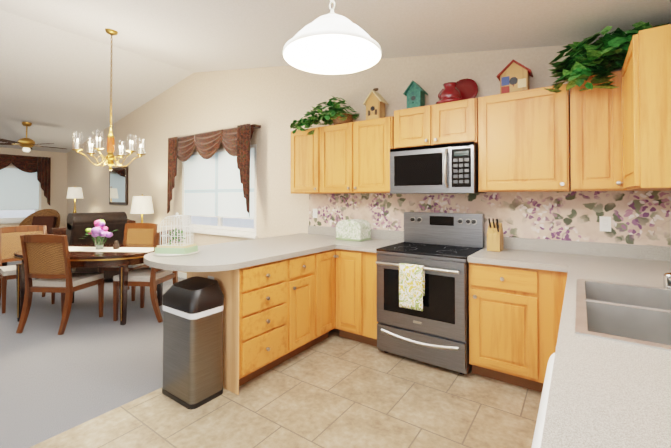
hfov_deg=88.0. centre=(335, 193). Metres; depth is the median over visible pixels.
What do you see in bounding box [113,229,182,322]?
dining chair
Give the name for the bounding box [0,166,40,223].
living room window
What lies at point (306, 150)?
upper cabinet
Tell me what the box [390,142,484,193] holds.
over-the-range microwave
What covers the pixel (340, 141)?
upper cabinet
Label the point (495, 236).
knife block
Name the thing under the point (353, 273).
base cabinet
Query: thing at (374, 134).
upper cabinet
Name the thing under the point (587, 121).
upper cabinet
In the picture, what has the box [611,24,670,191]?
upper cabinet
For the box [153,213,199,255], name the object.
birdcage
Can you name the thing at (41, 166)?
valance
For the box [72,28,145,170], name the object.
dining chandelier
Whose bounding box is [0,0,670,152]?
ceiling
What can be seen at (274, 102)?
wall
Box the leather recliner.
[35,212,126,279]
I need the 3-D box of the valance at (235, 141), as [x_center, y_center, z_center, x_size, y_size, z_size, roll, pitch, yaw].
[-1.936,-0.304,5.339,2.043,1.282,0.207,-1,-1,35]
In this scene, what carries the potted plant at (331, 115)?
on the upper cabinet at (340, 141)
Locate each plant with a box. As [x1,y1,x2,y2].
[290,95,358,134]
[544,21,668,92]
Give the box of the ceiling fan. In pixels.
[0,122,65,151]
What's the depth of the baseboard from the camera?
5.88 m
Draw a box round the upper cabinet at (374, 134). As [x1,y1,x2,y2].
[359,116,406,195]
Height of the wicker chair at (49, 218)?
1.100 m
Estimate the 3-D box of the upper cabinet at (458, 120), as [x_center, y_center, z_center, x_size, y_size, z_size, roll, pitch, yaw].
[1.081,-0.614,3.153,0.451,0.375,0.323,-1,-1,35]
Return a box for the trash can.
[162,276,223,409]
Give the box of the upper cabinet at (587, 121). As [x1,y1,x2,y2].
[555,75,610,191]
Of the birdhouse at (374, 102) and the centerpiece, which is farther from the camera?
the centerpiece
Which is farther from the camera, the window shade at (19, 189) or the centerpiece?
the window shade at (19, 189)
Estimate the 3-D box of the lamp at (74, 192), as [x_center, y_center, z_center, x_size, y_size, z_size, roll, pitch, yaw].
[-5.737,0.312,7.644,0.300,0.970,0.300,-1,-1,35]
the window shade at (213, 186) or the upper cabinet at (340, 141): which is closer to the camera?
the upper cabinet at (340, 141)
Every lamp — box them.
[66,187,82,212]
[130,194,153,222]
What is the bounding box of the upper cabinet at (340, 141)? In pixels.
[323,121,358,195]
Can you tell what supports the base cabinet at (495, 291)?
on the floor
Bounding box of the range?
[376,212,483,374]
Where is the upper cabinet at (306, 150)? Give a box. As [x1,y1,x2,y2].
[290,127,322,195]
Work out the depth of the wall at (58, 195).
8.80 m
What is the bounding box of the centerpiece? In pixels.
[81,219,119,249]
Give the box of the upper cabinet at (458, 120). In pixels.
[439,97,478,144]
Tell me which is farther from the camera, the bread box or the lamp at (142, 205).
the lamp at (142, 205)
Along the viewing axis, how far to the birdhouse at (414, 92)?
3.33 m
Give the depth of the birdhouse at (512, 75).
2.81 m
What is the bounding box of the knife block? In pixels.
[487,218,502,251]
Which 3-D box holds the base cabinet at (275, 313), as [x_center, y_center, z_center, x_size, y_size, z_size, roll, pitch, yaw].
[-0.586,0.960,3.050,0.643,0.875,1.165,-1,-1,35]
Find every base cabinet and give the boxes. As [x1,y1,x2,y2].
[187,250,330,394]
[331,249,377,346]
[469,262,522,386]
[523,268,566,391]
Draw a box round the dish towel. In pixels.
[399,263,424,310]
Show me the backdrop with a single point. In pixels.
(240, 221)
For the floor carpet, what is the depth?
2.88 m
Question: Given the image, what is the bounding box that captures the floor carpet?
[0,261,183,447]
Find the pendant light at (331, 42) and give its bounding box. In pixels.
[283,0,381,73]
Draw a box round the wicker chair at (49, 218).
[19,209,59,233]
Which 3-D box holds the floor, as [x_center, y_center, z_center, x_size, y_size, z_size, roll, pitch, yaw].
[-0.740,1.393,0.424,3.200,0.060,7.150,-1,-1,35]
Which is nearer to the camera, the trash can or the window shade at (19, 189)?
the trash can
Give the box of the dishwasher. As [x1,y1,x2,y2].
[531,353,554,447]
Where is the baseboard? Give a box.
[149,266,186,278]
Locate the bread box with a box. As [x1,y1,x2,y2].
[336,219,370,241]
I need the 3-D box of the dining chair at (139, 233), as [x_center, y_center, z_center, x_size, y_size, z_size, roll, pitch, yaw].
[-2.878,0.927,4.873,0.503,0.999,0.565,0,-1,5]
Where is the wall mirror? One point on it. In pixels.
(118, 185)
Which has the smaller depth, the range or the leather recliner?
the range
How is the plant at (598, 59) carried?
on the upper cabinet at (641, 101)
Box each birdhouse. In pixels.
[363,88,387,119]
[403,80,427,108]
[496,60,532,93]
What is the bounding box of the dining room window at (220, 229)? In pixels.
[182,144,257,238]
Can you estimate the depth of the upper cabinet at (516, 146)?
2.72 m
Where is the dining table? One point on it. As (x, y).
(123, 256)
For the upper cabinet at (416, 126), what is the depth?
3.20 m
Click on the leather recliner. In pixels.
(78, 224)
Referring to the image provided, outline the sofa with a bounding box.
[49,219,135,234]
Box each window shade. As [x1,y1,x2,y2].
[0,168,38,209]
[184,148,253,218]
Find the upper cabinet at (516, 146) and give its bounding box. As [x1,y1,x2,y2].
[478,86,554,191]
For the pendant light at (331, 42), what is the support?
hanging from the ceiling
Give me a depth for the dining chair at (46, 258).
3.54 m
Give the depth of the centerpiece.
4.08 m
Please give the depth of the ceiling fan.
6.78 m
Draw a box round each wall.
[0,147,66,227]
[67,42,621,272]
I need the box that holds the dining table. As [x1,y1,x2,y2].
[14,243,162,324]
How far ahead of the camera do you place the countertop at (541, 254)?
2.72 m
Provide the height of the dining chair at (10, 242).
0.999 m
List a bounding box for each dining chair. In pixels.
[0,225,54,313]
[16,234,103,334]
[99,223,157,300]
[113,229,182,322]
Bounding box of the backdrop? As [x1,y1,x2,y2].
[0,209,253,227]
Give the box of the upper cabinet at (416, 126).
[391,104,438,148]
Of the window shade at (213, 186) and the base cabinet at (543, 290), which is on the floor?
the base cabinet at (543, 290)
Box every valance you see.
[0,154,50,204]
[167,124,260,215]
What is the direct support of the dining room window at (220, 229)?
in the wall at (274, 102)
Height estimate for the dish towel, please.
0.352 m
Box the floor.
[29,329,541,447]
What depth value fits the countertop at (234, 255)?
2.82 m
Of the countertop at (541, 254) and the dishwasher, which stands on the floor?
the dishwasher
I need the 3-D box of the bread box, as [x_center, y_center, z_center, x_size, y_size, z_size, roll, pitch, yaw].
[0.190,0.381,3.694,0.308,0.215,0.218,-1,-1,35]
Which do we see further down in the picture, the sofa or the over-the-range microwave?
the sofa
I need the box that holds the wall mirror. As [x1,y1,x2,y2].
[109,166,127,204]

